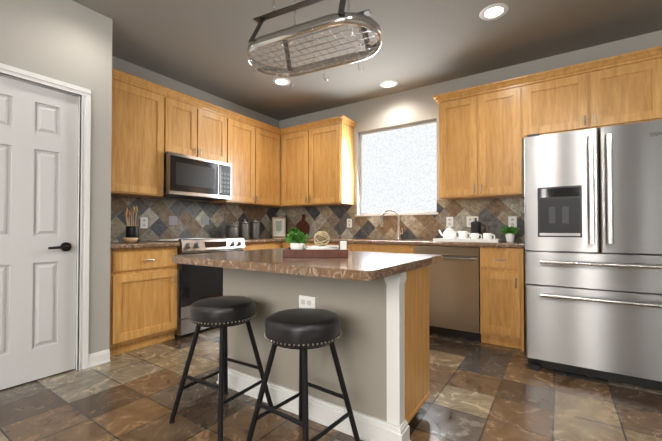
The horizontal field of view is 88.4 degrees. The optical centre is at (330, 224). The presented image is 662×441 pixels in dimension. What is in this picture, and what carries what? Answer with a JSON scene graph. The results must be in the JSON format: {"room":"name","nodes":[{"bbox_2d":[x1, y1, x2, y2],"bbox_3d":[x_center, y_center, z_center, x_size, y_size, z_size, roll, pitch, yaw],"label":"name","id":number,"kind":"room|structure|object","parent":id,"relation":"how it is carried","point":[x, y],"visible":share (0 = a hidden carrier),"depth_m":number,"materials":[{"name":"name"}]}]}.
{"room":"kitchen","nodes":[
{"label":"kitchen","id":0,"kind":"room"},
{"bbox_2d":[0,0,112,366],"bbox_3d":[-3.525,-0.312,0.754,0.765,2.730,5.228,-1,-1,34],"label":"wall","id":1,"kind":"structure","parent":0,"point":[68,41],"depth_m":2.59,"materials":[{"name":"grey paint"}]},
{"bbox_2d":[0,76,77,389],"bbox_3d":[-2.059,0.052,2.274,0.098,2.024,0.622,-1,-1,34],"label":"pantry door","id":2,"kind":"structure","parent":1,"relation":"in","point":[38,181],"depth_m":2.35,"materials":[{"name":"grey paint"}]},
{"bbox_2d":[0,63,90,369],"bbox_3d":[-2.102,0.024,2.302,0.160,2.102,0.756,-1,-1,34],"label":"door frame","id":3,"kind":"structure","parent":1,"relation":"attached to","point":[83,236],"depth_m":2.54,"materials":[{"name":"white paint"}]},
{"bbox_2d":[88,349,109,367],"bbox_3d":[-0.114,0.996,0.137,5.575,0.095,7.740,-1,-1,34],"label":"baseboard","id":4,"kind":"structure","parent":1,"relation":"attached to","point":[98,358],"depth_m":2.62,"materials":[{"name":"white paint"}]},
{"bbox_2d":[111,68,174,197],"bbox_3d":[-1.948,-0.825,3.267,0.323,1.086,0.685,-1,-1,34],"label":"upper cabinet","id":5,"kind":"object","parent":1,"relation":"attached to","point":[143,112],"depth_m":3.21,"materials":[{"name":"brown wood"}]},
{"bbox_2d":[112,56,278,237],"bbox_3d":[-1.560,-0.262,4.263,0.140,2.730,2.792,-1,-1,34],"label":"wall","id":6,"kind":"structure","parent":0,"point":[141,72],"depth_m":3.96,"materials":[{"name":"grey paint"}]},
{"bbox_2d":[175,91,206,157],"bbox_3d":[-1.675,-1.041,3.679,0.323,0.642,0.441,-1,-1,34],"label":"upper cabinet","id":7,"kind":"object","parent":6,"relation":"attached to","point":[190,113],"depth_m":3.65,"materials":[{"name":"brown wood"}]},
{"bbox_2d":[163,152,230,200],"bbox_3d":[-1.535,-0.504,3.779,0.437,0.422,0.769,-1,-1,34],"label":"microwave","id":8,"kind":"object","parent":7,"relation":"attached to","point":[191,177],"visible":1,"depth_m":3.61,"materials":[{"name":"silver metal"}]},
{"bbox_2d":[204,102,230,163],"bbox_3d":[-1.499,-1.038,3.942,0.323,0.642,0.476,-1,-1,34],"label":"upper cabinet","id":9,"kind":"object","parent":6,"relation":"attached to","point":[218,118],"depth_m":3.96,"materials":[{"name":"brown wood"}]},
{"bbox_2d":[210,111,262,205],"bbox_3d":[-1.242,-0.810,4.324,0.323,1.086,0.592,-1,-1,34],"label":"upper cabinet","id":10,"kind":"object","parent":6,"relation":"attached to","point":[246,133],"depth_m":4.30,"materials":[{"name":"brown wood"}]},
{"bbox_2d":[259,123,278,206],"bbox_3d":[-1.002,-0.805,4.684,0.323,1.086,0.556,-1,-1,34],"label":"upper cabinet","id":11,"kind":"object","parent":6,"relation":"attached to","point":[269,168],"depth_m":4.66,"materials":[{"name":"brown wood"}]},
{"bbox_2d":[0,328,661,440],"bbox_3d":[-0.373,1.096,0.309,6.480,0.100,8.020,-1,-1,34],"label":"floor","id":12,"kind":"structure","parent":0,"point":[480,391],"depth_m":2.02,"materials":[{"name":"tile"}]},
{"bbox_2d":[109,245,179,356],"bbox_3d":[-1.859,0.647,3.136,0.593,0.878,0.602,-1,-1,34],"label":"base cabinet","id":13,"kind":"object","parent":12,"relation":"on","point":[143,290],"depth_m":2.95,"materials":[{"name":"brown wood"}]},
{"bbox_2d":[110,241,179,248],"bbox_3d":[-1.847,0.186,3.134,0.622,0.040,0.601,-1,-1,34],"label":"countertop","id":14,"kind":"structure","parent":13,"relation":"on","point":[141,244],"depth_m":2.99,"materials":[{"name":"brown stone"}]},
{"bbox_2d":[122,238,137,242],"bbox_3d":[-1.782,0.141,3.024,0.128,0.045,0.128,-1,-1,34],"label":"bowl","id":15,"kind":"object","parent":14,"relation":"on","point":[130,240],"visible":0.96,"depth_m":2.98,"materials":[{"name":"beige wood"}]},
{"bbox_2d":[124,206,138,241],"bbox_3d":[-1.870,-0.004,3.211,0.139,0.340,0.112,-1,-1,34],"label":"utensil crock","id":16,"kind":"object","parent":14,"relation":"on","point":[132,231],"visible":0.79,"depth_m":3.18,"materials":[{"name":"black ceramic"}]},
{"bbox_2d":[148,237,244,337],"bbox_3d":[-1.421,0.619,3.678,0.667,0.950,0.772,-1,-1,34],"label":"range oven","id":17,"kind":"object","parent":12,"relation":"on","point":[196,283],"visible":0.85,"depth_m":3.35,"materials":[{"name":"silver metal"}]},
{"bbox_2d":[169,296,273,440],"bbox_3d":[-0.600,0.747,1.902,0.402,0.644,0.403,0,-1,31],"label":"stool","id":18,"kind":"object","parent":12,"relation":"on","point":[222,313],"visible":0.98,"depth_m":1.82,"materials":[{"name":"black leather"}]},
{"bbox_2d":[244,241,276,250],"bbox_3d":[-1.071,0.664,4.317,0.593,0.878,0.668,-1,-1,34],"label":"base cabinet","id":19,"kind":"object","parent":12,"relation":"on","point":[264,244],"depth_m":4.16,"materials":[{"name":"brown wood"}]},
{"bbox_2d":[244,237,280,244],"bbox_3d":[-1.063,0.203,4.309,0.622,0.040,0.651,-1,-1,34],"label":"countertop","id":20,"kind":"structure","parent":19,"relation":"on","point":[251,241],"depth_m":4.09,"materials":[{"name":"brown stone"}]},
{"bbox_2d":[226,221,242,237],"bbox_3d":[-1.232,0.076,4.263,0.152,0.212,0.152,0,-1,28],"label":"canister","id":21,"kind":"object","parent":20,"relation":"on","point":[233,231],"depth_m":4.21,"materials":[{"name":"grey metal"}]},
{"bbox_2d":[243,219,252,238],"bbox_3d":[-1.126,0.055,4.423,0.135,0.257,0.135,0,-1,28],"label":"canister","id":22,"kind":"object","parent":20,"relation":"on","point":[244,229],"depth_m":4.39,"materials":[{"name":"grey metal"}]},
{"bbox_2d":[285,241,312,247],"bbox_3d":[-0.297,0.667,4.514,0.517,0.878,0.664,-1,-1,34],"label":"base cabinet","id":23,"kind":"object","parent":12,"relation":"on","point":[287,245],"depth_m":4.24,"materials":[{"name":"brown wood"}]},
{"bbox_2d":[246,308,359,440],"bbox_3d":[-0.129,0.742,1.582,0.402,0.644,0.403,-1,-1,38],"label":"stool","id":24,"kind":"object","parent":12,"relation":"on","point":[302,330],"visible":1,"depth_m":1.50,"materials":[{"name":"black leather"}]},
{"bbox_2d":[217,260,441,440],"bbox_3d":[-0.032,0.655,2.225,1.327,0.838,0.686,-1,-1,34],"label":"kitchen island","id":25,"kind":"object","parent":12,"relation":"on","point":[377,303],"depth_m":1.79,"materials":[{"name":"beige paint"}]},
{"bbox_2d":[172,248,441,283],"bbox_3d":[-0.145,0.212,2.120,1.385,0.040,1.015,-1,-1,34],"label":"island countertop","id":26,"kind":"structure","parent":25,"relation":"on","point":[366,266],"depth_m":1.71,"materials":[{"name":"brown stone"}]},
{"bbox_2d":[283,231,347,257],"bbox_3d":[-0.095,0.110,2.062,0.394,0.160,0.251,0,-1,1],"label":"tray","id":27,"kind":"object","parent":26,"relation":"on","point":[321,248],"visible":1,"depth_m":2.00,"materials":[{"name":"brown wood"}]},
{"bbox_2d":[348,245,432,253],"bbox_3d":[0.587,0.659,3.967,1.010,0.878,0.593,-1,-1,34],"label":"base cabinet","id":28,"kind":"object","parent":12,"relation":"on","point":[410,249],"depth_m":3.63,"materials":[{"name":"brown wood"}]},
{"bbox_2d":[415,246,479,332],"bbox_3d":[1.232,0.612,3.471,0.604,0.789,0.590,-1,-1,34],"label":"dishwasher","id":29,"kind":"object","parent":12,"relation":"on","point":[454,289],"visible":0.54,"depth_m":3.21,"materials":[{"name":"silver metal"}]},
{"bbox_2d":[477,249,525,350],"bbox_3d":[1.664,0.649,3.249,0.351,0.878,0.593,-1,-1,34],"label":"base cabinet","id":30,"kind":"object","parent":12,"relation":"on","point":[502,271],"depth_m":3.01,"materials":[{"name":"brown wood"}]},
{"bbox_2d":[281,237,524,248],"bbox_3d":[0.418,0.199,4.069,3.352,0.040,0.622,-1,-1,34],"label":"countertop","id":31,"kind":"structure","parent":30,"relation":"on","point":[333,241],"depth_m":3.42,"materials":[{"name":"brown stone"}]},
{"bbox_2d":[253,219,259,237],"bbox_3d":[-1.021,0.052,4.579,0.131,0.267,0.131,0,-1,28],"label":"canister","id":32,"kind":"object","parent":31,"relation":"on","point":[256,224],"depth_m":4.52,"materials":[{"name":"grey metal"}]},
{"bbox_2d":[272,217,285,236],"bbox_3d":[-0.777,0.043,5.074,0.205,0.300,0.054,0,-1,-11],"label":"decor","id":33,"kind":"object","parent":31,"relation":"on","point":[278,226],"visible":0.92,"depth_m":5.07,"materials":[{"name":"white paper"}]},
{"bbox_2d":[288,227,299,234],"bbox_3d":[-0.527,0.110,4.784,0.180,0.157,0.175,-1,-1,34],"label":"plant","id":34,"kind":"object","parent":31,"relation":"on","point":[293,229],"visible":0.48,"depth_m":4.76,"materials":[{"name":"green plant"}]},
{"bbox_2d":[295,214,308,234],"bbox_3d":[-0.417,0.019,4.945,0.250,0.339,0.077,-1,-1,34],"label":"round board","id":35,"kind":"object","parent":31,"relation":"on","point":[302,225],"visible":0.73,"depth_m":4.93,"materials":[{"name":"brown wood"}]},
{"bbox_2d":[381,209,402,239],"bbox_3d":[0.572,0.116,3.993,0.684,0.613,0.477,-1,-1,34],"label":"faucet","id":36,"kind":"object","parent":31,"relation":"in","point":[398,217],"depth_m":4.07,"materials":[{"name":"silver metal"}]},
{"bbox_2d":[433,226,501,242],"bbox_3d":[1.334,0.088,3.338,0.585,0.159,0.270,-1,-1,34],"label":"tea set","id":37,"kind":"object","parent":31,"relation":"on","point":[449,234],"visible":1,"depth_m":3.30,"materials":[{"name":"white ceramic"}]},
{"bbox_2d":[471,218,485,238],"bbox_3d":[1.527,0.051,3.528,0.147,0.240,0.100,-1,-1,34],"label":"press","id":38,"kind":"object","parent":31,"relation":"on","point":[476,225],"visible":0.73,"depth_m":3.50,"materials":[{"name":"black plastic"}]},
{"bbox_2d":[501,225,518,241],"bbox_3d":[1.728,0.086,3.285,0.166,0.163,0.180,-1,-1,34],"label":"potted plant","id":39,"kind":"object","parent":31,"relation":"on","point":[507,231],"visible":1,"depth_m":3.26,"materials":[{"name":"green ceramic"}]},
{"bbox_2d":[524,120,661,389],"bbox_3d":[2.079,0.201,2.685,0.895,1.758,1.027,-1,-1,34],"label":"refrigerator","id":40,"kind":"object","parent":12,"relation":"on","point":[593,252],"visible":1,"depth_m":2.32,"materials":[{"name":"grey metal"}]},
{"bbox_2d":[73,0,661,120],"bbox_3d":[-0.373,-1.733,0.350,6.480,0.100,8.020,-1,-1,34],"label":"ceiling","id":41,"kind":"structure","parent":0,"point":[202,45],"depth_m":3.02,"materials":[{"name":"grey paint"}]},
{"bbox_2d":[272,78,290,85],"bbox_3d":[-0.565,-1.629,3.890,0.207,0.006,0.207,0,-1,10],"label":"recessed light","id":42,"kind":"object","parent":41,"relation":"in","point":[278,81],"depth_m":3.88,"materials":[{"name":"white paint"}]},
{"bbox_2d":[247,0,380,86],"bbox_3d":[-0.119,-1.316,2.114,0.880,0.682,0.442,0,-1,27],"label":"pot rack","id":43,"kind":"object","parent":41,"relation":"hanging from","point":[363,20],"visible":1,"depth_m":2.05,"materials":[{"name":"silver metal"}]},
{"bbox_2d":[380,80,397,87],"bbox_3d":[0.673,-1.628,3.954,0.207,0.006,0.207,0,-1,28],"label":"recessed light","id":44,"kind":"object","parent":41,"relation":"in","point":[389,83],"depth_m":3.95,"materials":[{"name":"white paint"}]},
{"bbox_2d":[479,3,508,19],"bbox_3d":[1.264,-1.647,2.640,0.207,0.006,0.207,0,-1,25],"label":"recessed light","id":45,"kind":"object","parent":41,"relation":"in","point":[496,10],"depth_m":2.63,"materials":[{"name":"white paint"}]},
{"bbox_2d":[279,30,661,239],"bbox_3d":[1.871,-0.272,3.568,6.340,2.730,0.140,-1,-1,34],"label":"wall","id":46,"kind":"structure","parent":0,"point":[410,107],"depth_m":4.00,"materials":[{"name":"grey paint"}]},
{"bbox_2d":[287,122,314,206],"bbox_3d":[-0.374,-0.803,4.792,0.537,1.086,0.323,-1,-1,34],"label":"upper cabinet","id":47,"kind":"object","parent":46,"relation":"attached to","point":[301,138],"depth_m":4.63,"materials":[{"name":"brown wood"}]},
{"bbox_2d":[110,195,524,241],"bbox_3d":[-0.114,-0.062,3.266,3.370,0.459,2.741,-1,-1,34],"label":"tile backsplash","id":48,"kind":"structure","parent":46,"relation":"attached to","point":[492,214],"depth_m":3.98,"materials":[{"name":"multicoloured tile"}]},
{"bbox_2d":[140,217,147,227],"bbox_3d":[-1.943,-0.018,3.537,0.008,0.115,0.075,-1,-1,34],"label":"electrical outlet plate","id":49,"kind":"object","parent":48,"relation":"attached to","point":[143,220],"depth_m":3.53,"materials":[{"name":"white plastic"}]},
{"bbox_2d":[169,216,176,224],"bbox_3d":[-1.766,-0.044,3.804,0.006,0.100,0.100,-1,-1,34],"label":"electrical outlet plate","id":50,"kind":"object","parent":48,"relation":"attached to","point":[172,219],"depth_m":3.80,"materials":[{"name":"white plastic"}]},
{"bbox_2d":[202,216,208,224],"bbox_3d":[-1.533,-0.049,4.153,0.006,0.100,0.100,-1,-1,34],"label":"electrical outlet plate","id":51,"kind":"object","parent":48,"relation":"attached to","point":[205,219],"depth_m":4.15,"materials":[{"name":"white plastic"}]},
{"bbox_2d":[347,219,351,226],"bbox_3d":[0.246,-0.018,4.551,0.075,0.115,0.008,-1,-1,34],"label":"electrical outlet plate","id":52,"kind":"object","parent":48,"relation":"attached to","point":[349,221],"depth_m":4.55,"materials":[{"name":"white plastic"}]},
{"bbox_2d":[446,217,452,226],"bbox_3d":[1.335,-0.029,3.824,0.075,0.115,0.008,-1,-1,34],"label":"electrical outlet plate","id":53,"kind":"object","parent":48,"relation":"attached to","point":[449,220],"depth_m":3.82,"materials":[{"name":"white plastic"}]},
{"bbox_2d":[467,216,477,226],"bbox_3d":[1.535,-0.031,3.691,0.120,0.115,0.008,-1,-1,34],"label":"electrical outlet plate","id":54,"kind":"object","parent":48,"relation":"attached to","point":[470,219],"depth_m":3.70,"materials":[{"name":"white plastic"}]},
{"bbox_2d":[508,216,516,227],"bbox_3d":[1.855,-0.027,3.477,0.075,0.115,0.008,-1,-1,34],"label":"electrical outlet plate","id":55,"kind":"object","parent":48,"relation":"attached to","point":[512,221],"depth_m":3.47,"materials":[{"name":"white plastic"}]},
{"bbox_2d":[315,115,354,205],"bbox_3d":[-0.027,-0.807,4.560,0.581,1.086,0.323,-1,-1,34],"label":"upper cabinet","id":56,"kind":"object","parent":46,"relation":"attached to","point":[334,137],"depth_m":4.39,"materials":[{"name":"brown wood"}]},
{"bbox_2d":[360,120,436,213],"bbox_3d":[0.836,-0.679,4.295,1.041,1.089,0.040,-1,-1,34],"label":"window","id":57,"kind":"structure","parent":46,"relation":"in","point":[398,169],"depth_m":4.27,"materials":[{"name":"white glass"}]},
{"bbox_2d":[435,84,486,199],"bbox_3d":[1.415,-0.820,3.598,0.456,1.086,0.323,-1,-1,34],"label":"upper cabinet","id":58,"kind":"object","parent":46,"relation":"attached to","point":[485,130],"depth_m":3.46,"materials":[{"name":"brown wood"}]},
{"bbox_2d":[487,76,523,197],"bbox_3d":[1.676,-0.823,3.424,0.456,1.086,0.323,-1,-1,34],"label":"upper cabinet","id":59,"kind":"object","parent":46,"relation":"attached to","point":[505,144],"depth_m":3.25,"materials":[{"name":"brown wood"}]},
{"bbox_2d":[523,59,602,141],"bbox_3d":[2.103,-1.090,3.143,0.571,0.561,0.323,-1,-1,34],"label":"upper cabinet","id":60,"kind":"object","parent":46,"relation":"attached to","point":[568,98],"depth_m":2.99,"materials":[{"name":"brown wood"}]},
{"bbox_2d":[603,46,661,126],"bbox_3d":[2.450,-1.093,2.912,0.546,0.561,0.323,-1,-1,34],"label":"upper cabinet","id":61,"kind":"object","parent":46,"relation":"attached to","point":[632,81],"depth_m":2.74,"materials":[{"name":"brown wood"}]}
]}

